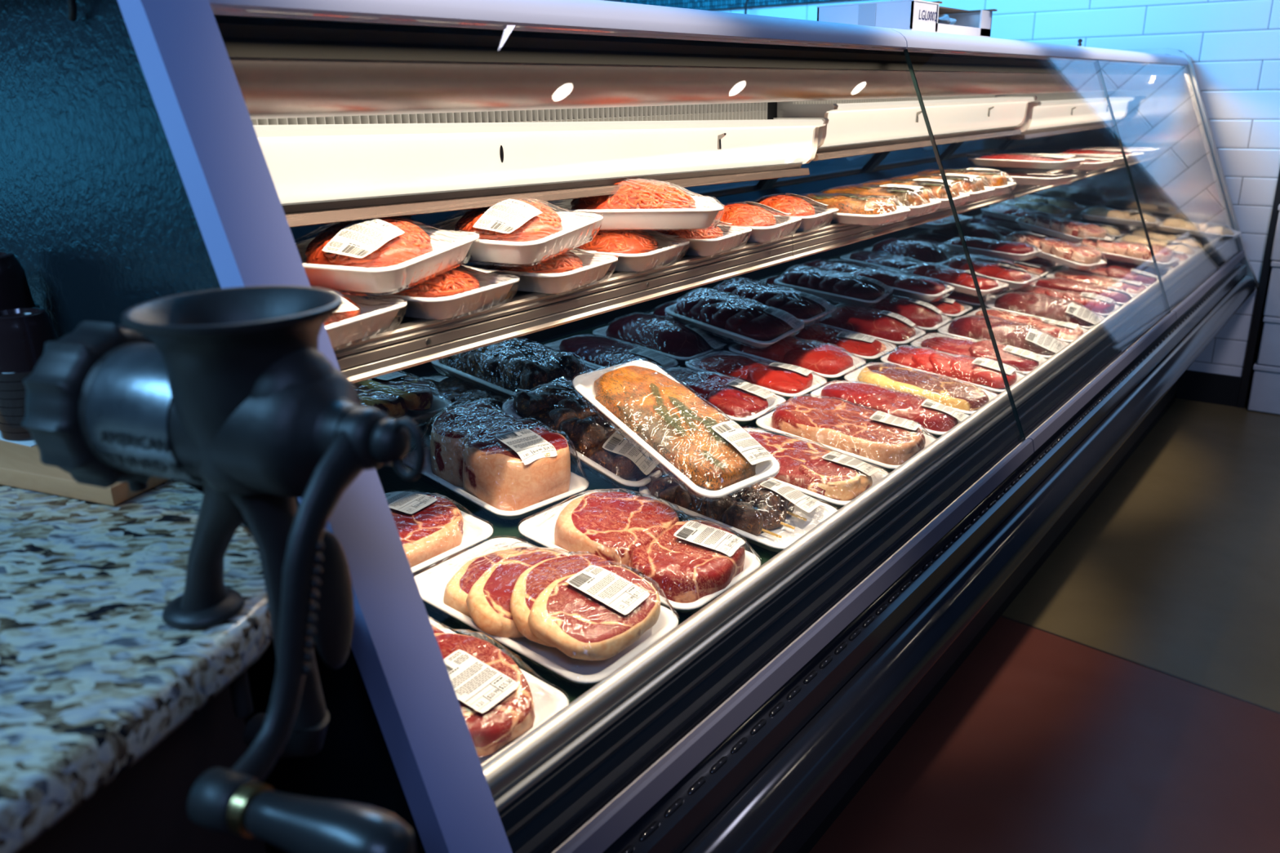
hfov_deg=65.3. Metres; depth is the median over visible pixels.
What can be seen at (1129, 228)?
tray
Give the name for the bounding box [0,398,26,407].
plastic cup
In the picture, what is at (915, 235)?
tray
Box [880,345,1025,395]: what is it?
tray
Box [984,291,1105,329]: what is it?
tray
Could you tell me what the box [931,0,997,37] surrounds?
carton
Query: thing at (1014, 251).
tray
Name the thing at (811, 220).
tray
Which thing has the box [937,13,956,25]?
plastic bag
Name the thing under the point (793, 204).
tray
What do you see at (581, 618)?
tray
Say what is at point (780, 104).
grille
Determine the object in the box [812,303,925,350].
tray
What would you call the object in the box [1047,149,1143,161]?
tray
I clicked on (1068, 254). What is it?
tray
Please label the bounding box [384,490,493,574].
tray
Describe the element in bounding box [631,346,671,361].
print
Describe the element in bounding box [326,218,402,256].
label
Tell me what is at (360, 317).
tray
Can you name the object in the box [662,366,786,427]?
tray
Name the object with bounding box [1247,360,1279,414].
crate
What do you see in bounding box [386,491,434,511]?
label
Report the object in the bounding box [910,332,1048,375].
tray
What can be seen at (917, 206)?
tray
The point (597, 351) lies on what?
tray
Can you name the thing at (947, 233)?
tray
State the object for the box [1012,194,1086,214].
meat
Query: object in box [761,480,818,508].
print
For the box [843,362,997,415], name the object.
tray
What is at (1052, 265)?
tray
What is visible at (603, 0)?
wall
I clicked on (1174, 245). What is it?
tray
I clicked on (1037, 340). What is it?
print
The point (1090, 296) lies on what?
print
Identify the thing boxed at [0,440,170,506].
cutting board
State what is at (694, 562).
tray
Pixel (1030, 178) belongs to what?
tray
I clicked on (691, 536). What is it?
print
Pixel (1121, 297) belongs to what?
tray
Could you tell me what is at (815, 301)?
print
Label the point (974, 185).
tray
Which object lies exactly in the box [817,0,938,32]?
carton
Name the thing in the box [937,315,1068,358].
tray
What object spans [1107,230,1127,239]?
tray
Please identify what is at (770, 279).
tray
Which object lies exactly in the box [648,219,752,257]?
tray
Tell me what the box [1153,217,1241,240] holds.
tray
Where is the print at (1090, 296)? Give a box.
[1081,292,1109,301]
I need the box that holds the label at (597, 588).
[568,566,645,611]
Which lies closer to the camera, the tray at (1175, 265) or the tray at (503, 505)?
the tray at (503, 505)
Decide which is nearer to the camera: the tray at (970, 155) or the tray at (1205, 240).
the tray at (970, 155)
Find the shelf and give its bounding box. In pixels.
[390,149,1063,326]
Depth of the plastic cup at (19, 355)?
0.90 m
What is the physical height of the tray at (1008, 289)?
0.060 m
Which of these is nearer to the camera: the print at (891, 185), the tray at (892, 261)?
the print at (891, 185)
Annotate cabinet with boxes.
[17,684,271,852]
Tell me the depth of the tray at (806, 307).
2.27 m
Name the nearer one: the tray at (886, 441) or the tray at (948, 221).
the tray at (886, 441)
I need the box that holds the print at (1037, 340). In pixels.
[1026,328,1061,351]
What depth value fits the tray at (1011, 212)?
3.74 m
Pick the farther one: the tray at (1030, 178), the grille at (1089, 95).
the grille at (1089, 95)
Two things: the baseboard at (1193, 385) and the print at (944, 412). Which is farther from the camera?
the baseboard at (1193, 385)
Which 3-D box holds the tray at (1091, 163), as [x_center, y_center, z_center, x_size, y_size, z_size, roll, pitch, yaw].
[1.335,-0.840,3.175,0.161,0.032,0.293,-17,24,-40]
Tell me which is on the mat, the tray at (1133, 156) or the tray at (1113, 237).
the tray at (1113, 237)
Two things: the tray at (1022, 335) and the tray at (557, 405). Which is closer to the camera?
the tray at (557, 405)
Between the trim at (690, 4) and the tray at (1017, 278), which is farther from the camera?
the trim at (690, 4)
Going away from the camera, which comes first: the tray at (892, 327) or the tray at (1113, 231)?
the tray at (892, 327)
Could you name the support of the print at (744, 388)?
on the tray at (743, 402)
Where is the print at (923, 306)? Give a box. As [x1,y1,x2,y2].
[911,298,938,311]
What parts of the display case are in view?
pane, panel, door, pane, door, pane, door, glass trim, pane, product rail, panel, door, panel, pane, door, glass panel, pane, kick plate, door, glass panel, glass trim, glass panel, panel, glass trim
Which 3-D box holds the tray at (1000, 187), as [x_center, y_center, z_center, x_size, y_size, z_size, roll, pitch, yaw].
[0.795,-0.597,2.494,0.250,0.022,0.158,12,22,33]
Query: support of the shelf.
attached to the display case
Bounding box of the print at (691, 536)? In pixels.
[675,521,740,552]
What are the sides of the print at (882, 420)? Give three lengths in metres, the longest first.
0.076 x 0.061 x 0.009 m
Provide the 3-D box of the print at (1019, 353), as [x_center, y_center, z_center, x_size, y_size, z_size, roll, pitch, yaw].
[0.837,-0.161,2.183,0.075,0.010,0.059,19,26,33]
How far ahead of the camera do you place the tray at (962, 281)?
2.66 m
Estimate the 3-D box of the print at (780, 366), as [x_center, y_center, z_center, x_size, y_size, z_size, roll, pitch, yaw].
[0.299,-0.116,1.976,0.078,0.010,0.063,19,26,33]
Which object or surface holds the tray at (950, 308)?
on the mat
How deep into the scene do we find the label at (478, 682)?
0.96 m
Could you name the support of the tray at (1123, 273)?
on the mat
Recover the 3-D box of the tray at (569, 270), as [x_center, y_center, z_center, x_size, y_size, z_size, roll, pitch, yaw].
[-0.144,-0.224,1.371,0.191,0.056,0.177,9,21,27]
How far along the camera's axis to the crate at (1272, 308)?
3.82 m
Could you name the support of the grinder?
attached to the countertop
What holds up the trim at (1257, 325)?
attached to the wall at (1233, 46)
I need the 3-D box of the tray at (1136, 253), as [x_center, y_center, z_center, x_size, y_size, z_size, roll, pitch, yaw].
[1.556,-0.560,3.208,0.301,0.073,0.163,14,24,39]
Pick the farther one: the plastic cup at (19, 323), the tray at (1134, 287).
the tray at (1134, 287)
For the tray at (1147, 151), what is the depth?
3.67 m
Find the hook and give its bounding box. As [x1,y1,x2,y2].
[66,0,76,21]
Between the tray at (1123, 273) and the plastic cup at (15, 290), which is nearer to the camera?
the plastic cup at (15, 290)
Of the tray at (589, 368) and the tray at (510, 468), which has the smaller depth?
the tray at (510, 468)
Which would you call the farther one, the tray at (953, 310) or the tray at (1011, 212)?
the tray at (1011, 212)
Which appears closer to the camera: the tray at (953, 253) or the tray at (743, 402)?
the tray at (743, 402)
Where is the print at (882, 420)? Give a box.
[871,411,917,428]
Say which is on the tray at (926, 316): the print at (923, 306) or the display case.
the print at (923, 306)
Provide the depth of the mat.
1.41 m
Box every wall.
[603,0,620,2]
[704,0,1279,377]
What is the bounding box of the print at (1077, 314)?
[1067,302,1097,324]
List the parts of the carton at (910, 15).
lid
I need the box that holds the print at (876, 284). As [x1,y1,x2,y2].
[862,276,890,289]
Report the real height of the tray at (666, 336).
0.083 m
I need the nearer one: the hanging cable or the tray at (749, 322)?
the tray at (749, 322)
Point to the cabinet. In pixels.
(143, 809)
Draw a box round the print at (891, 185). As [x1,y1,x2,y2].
[881,183,918,188]
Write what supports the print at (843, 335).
on the tray at (869, 348)
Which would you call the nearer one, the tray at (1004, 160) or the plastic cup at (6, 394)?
the plastic cup at (6, 394)
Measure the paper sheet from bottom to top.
0.001 m
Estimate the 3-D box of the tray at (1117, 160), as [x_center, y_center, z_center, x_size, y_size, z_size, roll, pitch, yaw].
[1.455,-0.889,3.327,0.293,0.026,0.153,17,25,42]
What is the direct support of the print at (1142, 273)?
on the tray at (1123, 273)
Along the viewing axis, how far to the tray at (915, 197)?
2.06 m
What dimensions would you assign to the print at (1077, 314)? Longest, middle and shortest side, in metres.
0.074 x 0.057 x 0.030 m
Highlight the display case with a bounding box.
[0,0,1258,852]
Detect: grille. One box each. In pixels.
[251,102,767,124]
[777,94,995,117]
[995,91,1107,101]
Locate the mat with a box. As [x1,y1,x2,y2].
[375,213,1132,703]
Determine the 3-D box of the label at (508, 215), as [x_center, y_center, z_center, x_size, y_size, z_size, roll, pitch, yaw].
[-0.167,-0.268,1.267,0.056,0.027,0.074,8,24,23]
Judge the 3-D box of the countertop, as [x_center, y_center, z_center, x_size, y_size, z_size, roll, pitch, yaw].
[-1.074,0.162,0.603,1.448,0.033,1.335,12,23,35]
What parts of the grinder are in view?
crank arm, handle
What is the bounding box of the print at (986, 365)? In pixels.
[973,357,1013,372]
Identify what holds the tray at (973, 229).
on the mat
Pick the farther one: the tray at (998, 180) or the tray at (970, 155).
the tray at (970, 155)
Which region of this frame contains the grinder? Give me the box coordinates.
[21,285,426,852]
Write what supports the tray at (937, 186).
on the display case
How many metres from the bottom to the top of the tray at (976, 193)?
0.022 m
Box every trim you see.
[620,0,835,9]
[1236,168,1279,408]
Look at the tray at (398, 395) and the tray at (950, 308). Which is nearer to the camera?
the tray at (398, 395)
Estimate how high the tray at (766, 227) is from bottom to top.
0.062 m
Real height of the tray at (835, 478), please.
0.062 m
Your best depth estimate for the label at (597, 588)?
1.10 m
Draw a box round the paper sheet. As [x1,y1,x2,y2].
[0,434,35,446]
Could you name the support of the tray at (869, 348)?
on the mat
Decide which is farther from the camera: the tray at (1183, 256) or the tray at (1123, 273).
the tray at (1183, 256)
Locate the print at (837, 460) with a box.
[825,452,876,472]
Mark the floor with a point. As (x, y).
(1126, 699)
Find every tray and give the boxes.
[293,216,480,296]
[311,286,408,350]
[333,263,520,323]
[352,370,452,426]
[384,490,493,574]
[400,400,590,524]
[401,445,589,519]
[413,537,679,689]
[417,374,512,428]
[419,198,604,266]
[427,614,568,766]
[429,336,587,399]
[457,248,618,296]
[501,377,662,492]
[517,488,761,616]
[541,333,678,368]
[546,177,724,231]
[567,229,690,274]
[571,358,781,502]
[579,360,602,373]
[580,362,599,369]
[591,311,726,366]
[635,463,837,555]
[643,298,739,348]
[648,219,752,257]
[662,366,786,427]
[664,287,804,350]
[684,349,826,403]
[710,276,836,328]
[714,200,802,244]
[727,334,866,383]
[743,426,888,509]
[751,192,839,232]
[755,393,937,473]
[756,274,840,305]
[773,264,893,308]
[786,206,838,231]
[789,322,897,364]
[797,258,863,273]
[800,192,911,226]
[809,380,968,439]
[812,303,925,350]
[817,183,942,217]
[826,257,905,275]
[836,294,951,333]
[840,250,924,271]
[840,251,901,271]
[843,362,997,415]
[846,267,955,302]
[857,177,970,208]
[862,237,955,263]
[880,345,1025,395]
[886,173,995,202]
[889,293,973,322]
[896,199,941,216]
[898,237,970,256]
[899,262,1008,297]
[906,232,957,243]
[906,233,921,238]
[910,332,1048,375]
[912,213,973,230]
[913,167,1017,204]
[924,222,1004,242]
[924,229,1003,240]
[928,192,969,208]
[937,256,1040,289]
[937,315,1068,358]
[940,290,997,311]
[940,302,972,319]
[943,235,1042,261]
[959,253,1053,281]
[962,186,995,201]
[965,151,1075,161]
[965,152,1075,158]
[965,306,1088,343]
[967,153,1085,169]
[968,217,1031,232]
[968,222,1016,237]
[970,257,1029,286]
[974,213,1019,225]
[977,254,1063,273]
[980,204,1057,221]
[982,169,1077,186]
[983,182,1016,195]
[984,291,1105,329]
[988,199,1069,219]
[991,287,1015,297]
[1000,231,1106,271]
[1007,284,1120,317]
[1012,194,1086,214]
[1014,213,1111,243]
[1029,276,1135,306]
[1031,230,1075,243]
[1045,269,1149,295]
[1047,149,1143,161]
[1059,217,1127,240]
[1061,264,1158,286]
[1063,213,1137,233]
[1064,157,1114,169]
[1069,146,1160,155]
[1069,154,1128,165]
[1075,236,1179,269]
[1080,206,1161,227]
[1098,257,1172,277]
[1105,232,1115,240]
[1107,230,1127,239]
[1113,234,1199,256]
[1123,229,1207,249]
[1132,226,1213,244]
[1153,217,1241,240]
[1168,260,1181,270]
[1173,250,1190,262]
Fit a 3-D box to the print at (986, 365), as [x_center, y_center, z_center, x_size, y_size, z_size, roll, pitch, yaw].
[0.726,-0.126,2.053,0.074,0.007,0.057,19,26,33]
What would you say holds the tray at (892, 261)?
on the mat
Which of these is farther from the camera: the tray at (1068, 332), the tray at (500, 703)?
the tray at (1068, 332)
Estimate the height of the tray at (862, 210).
0.051 m
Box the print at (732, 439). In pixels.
[715,422,769,460]
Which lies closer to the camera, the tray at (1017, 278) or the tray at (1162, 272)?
the tray at (1017, 278)
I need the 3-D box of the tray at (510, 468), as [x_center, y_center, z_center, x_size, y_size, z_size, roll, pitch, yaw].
[-0.216,0.043,1.471,0.264,0.113,0.175,16,25,41]
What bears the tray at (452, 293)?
on the display case
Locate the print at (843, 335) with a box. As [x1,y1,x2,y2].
[838,331,874,341]
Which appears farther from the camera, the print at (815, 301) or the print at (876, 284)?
the print at (876, 284)
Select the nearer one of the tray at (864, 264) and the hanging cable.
the tray at (864, 264)
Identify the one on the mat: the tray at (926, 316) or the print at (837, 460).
the tray at (926, 316)
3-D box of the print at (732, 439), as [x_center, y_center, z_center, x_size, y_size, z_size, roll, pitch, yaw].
[0.140,0.021,1.366,0.056,0.018,0.074,-18,46,-40]
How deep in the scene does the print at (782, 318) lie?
2.12 m
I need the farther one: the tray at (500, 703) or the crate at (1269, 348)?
the crate at (1269, 348)
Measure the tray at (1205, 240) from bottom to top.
0.068 m
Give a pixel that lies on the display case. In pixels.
(150, 149)
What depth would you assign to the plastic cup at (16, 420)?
0.91 m
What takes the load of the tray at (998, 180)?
on the display case
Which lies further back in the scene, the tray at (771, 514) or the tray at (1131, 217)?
the tray at (1131, 217)
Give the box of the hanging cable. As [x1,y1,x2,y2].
[744,0,748,13]
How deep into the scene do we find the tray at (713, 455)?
1.36 m
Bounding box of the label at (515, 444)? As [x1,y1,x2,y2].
[497,429,554,459]
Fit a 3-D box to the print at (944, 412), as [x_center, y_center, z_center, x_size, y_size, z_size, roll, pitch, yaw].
[0.553,-0.030,1.811,0.076,0.016,0.061,19,26,33]
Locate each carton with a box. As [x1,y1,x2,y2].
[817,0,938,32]
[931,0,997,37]
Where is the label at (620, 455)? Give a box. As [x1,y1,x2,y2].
[604,430,655,471]
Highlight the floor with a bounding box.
[808,398,1279,852]
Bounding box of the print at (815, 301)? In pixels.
[800,293,831,306]
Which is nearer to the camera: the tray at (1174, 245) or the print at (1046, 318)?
the print at (1046, 318)
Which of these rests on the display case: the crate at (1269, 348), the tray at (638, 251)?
the tray at (638, 251)
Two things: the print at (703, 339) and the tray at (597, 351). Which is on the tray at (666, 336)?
the print at (703, 339)
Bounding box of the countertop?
[0,479,273,852]
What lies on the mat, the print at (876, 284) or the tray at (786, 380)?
the tray at (786, 380)
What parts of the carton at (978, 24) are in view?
lid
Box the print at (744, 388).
[729,379,773,396]
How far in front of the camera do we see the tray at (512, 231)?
1.27 m
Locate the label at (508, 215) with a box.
[477,199,540,231]
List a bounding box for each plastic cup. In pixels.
[0,251,39,310]
[0,307,57,382]
[0,334,57,390]
[0,389,26,399]
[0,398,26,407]
[0,406,26,416]
[0,414,24,424]
[0,422,29,432]
[0,430,33,440]
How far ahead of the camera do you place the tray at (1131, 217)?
3.84 m
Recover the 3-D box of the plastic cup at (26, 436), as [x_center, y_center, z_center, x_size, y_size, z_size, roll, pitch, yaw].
[-0.565,-0.024,0.933,0.065,0.056,0.065,11,22,31]
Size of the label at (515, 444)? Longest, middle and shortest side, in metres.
0.077 x 0.060 x 0.011 m
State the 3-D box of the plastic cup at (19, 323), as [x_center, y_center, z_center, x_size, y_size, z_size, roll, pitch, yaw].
[-0.567,-0.077,0.916,0.065,0.056,0.065,-2,18,-3]
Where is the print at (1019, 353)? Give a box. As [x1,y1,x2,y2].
[1004,345,1039,359]
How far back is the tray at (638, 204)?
1.47 m
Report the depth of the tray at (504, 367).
1.73 m
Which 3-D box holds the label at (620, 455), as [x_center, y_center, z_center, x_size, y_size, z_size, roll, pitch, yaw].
[-0.010,0.034,1.477,0.077,0.021,0.061,30,32,24]
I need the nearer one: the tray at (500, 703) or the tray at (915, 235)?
the tray at (500, 703)
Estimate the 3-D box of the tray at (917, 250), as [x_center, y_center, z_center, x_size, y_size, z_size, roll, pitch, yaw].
[0.862,-0.556,3.186,0.272,0.083,0.167,13,23,36]
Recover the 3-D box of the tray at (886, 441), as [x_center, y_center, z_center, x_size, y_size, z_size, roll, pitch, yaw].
[0.355,0.007,1.719,0.281,0.072,0.185,12,23,35]
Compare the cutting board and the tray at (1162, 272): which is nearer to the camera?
the cutting board
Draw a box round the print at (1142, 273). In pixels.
[1132,269,1156,276]
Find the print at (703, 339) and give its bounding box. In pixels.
[686,324,723,346]
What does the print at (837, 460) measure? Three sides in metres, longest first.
0.075 x 0.059 x 0.015 m
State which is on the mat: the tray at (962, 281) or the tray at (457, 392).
the tray at (457, 392)
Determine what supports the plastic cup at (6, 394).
on the plastic cup at (18, 402)
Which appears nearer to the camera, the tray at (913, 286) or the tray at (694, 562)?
the tray at (694, 562)
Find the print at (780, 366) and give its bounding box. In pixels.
[770,362,808,372]
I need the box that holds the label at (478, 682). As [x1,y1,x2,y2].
[444,651,512,708]
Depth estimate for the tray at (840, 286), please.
2.47 m
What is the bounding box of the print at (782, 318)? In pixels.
[764,306,799,327]
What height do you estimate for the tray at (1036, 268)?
0.057 m
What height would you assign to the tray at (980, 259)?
0.076 m
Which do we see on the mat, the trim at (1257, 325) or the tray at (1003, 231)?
the tray at (1003, 231)
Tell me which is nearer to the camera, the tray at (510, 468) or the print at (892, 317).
the tray at (510, 468)
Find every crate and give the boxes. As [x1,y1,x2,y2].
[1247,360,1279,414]
[1257,315,1279,367]
[1263,260,1279,317]
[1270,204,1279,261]
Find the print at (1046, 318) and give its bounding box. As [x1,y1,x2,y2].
[1044,318,1074,327]
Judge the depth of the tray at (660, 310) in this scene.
2.26 m
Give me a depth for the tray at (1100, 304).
2.69 m
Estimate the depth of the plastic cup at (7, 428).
0.91 m
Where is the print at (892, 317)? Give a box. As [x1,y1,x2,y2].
[881,311,911,322]
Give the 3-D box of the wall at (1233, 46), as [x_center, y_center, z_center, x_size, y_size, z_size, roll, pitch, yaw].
[1.187,-1.788,4.500,3.095,2.985,0.120,12,23,35]
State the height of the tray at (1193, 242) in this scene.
0.068 m
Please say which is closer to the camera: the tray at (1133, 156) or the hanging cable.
the tray at (1133, 156)
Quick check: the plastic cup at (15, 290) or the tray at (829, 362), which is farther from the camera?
the tray at (829, 362)
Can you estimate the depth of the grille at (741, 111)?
1.49 m
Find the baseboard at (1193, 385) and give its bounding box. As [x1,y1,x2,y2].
[1176,369,1242,407]
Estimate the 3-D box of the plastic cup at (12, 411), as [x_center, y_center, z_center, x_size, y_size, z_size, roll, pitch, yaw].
[-0.565,-0.046,0.926,0.065,0.056,0.065,-6,19,-14]
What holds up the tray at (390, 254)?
on the tray at (360, 317)
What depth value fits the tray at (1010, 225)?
3.82 m
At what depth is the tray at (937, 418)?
1.82 m
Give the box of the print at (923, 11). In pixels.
[919,10,936,21]
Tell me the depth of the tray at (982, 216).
3.96 m
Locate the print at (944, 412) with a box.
[922,400,964,420]
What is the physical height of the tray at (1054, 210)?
0.064 m

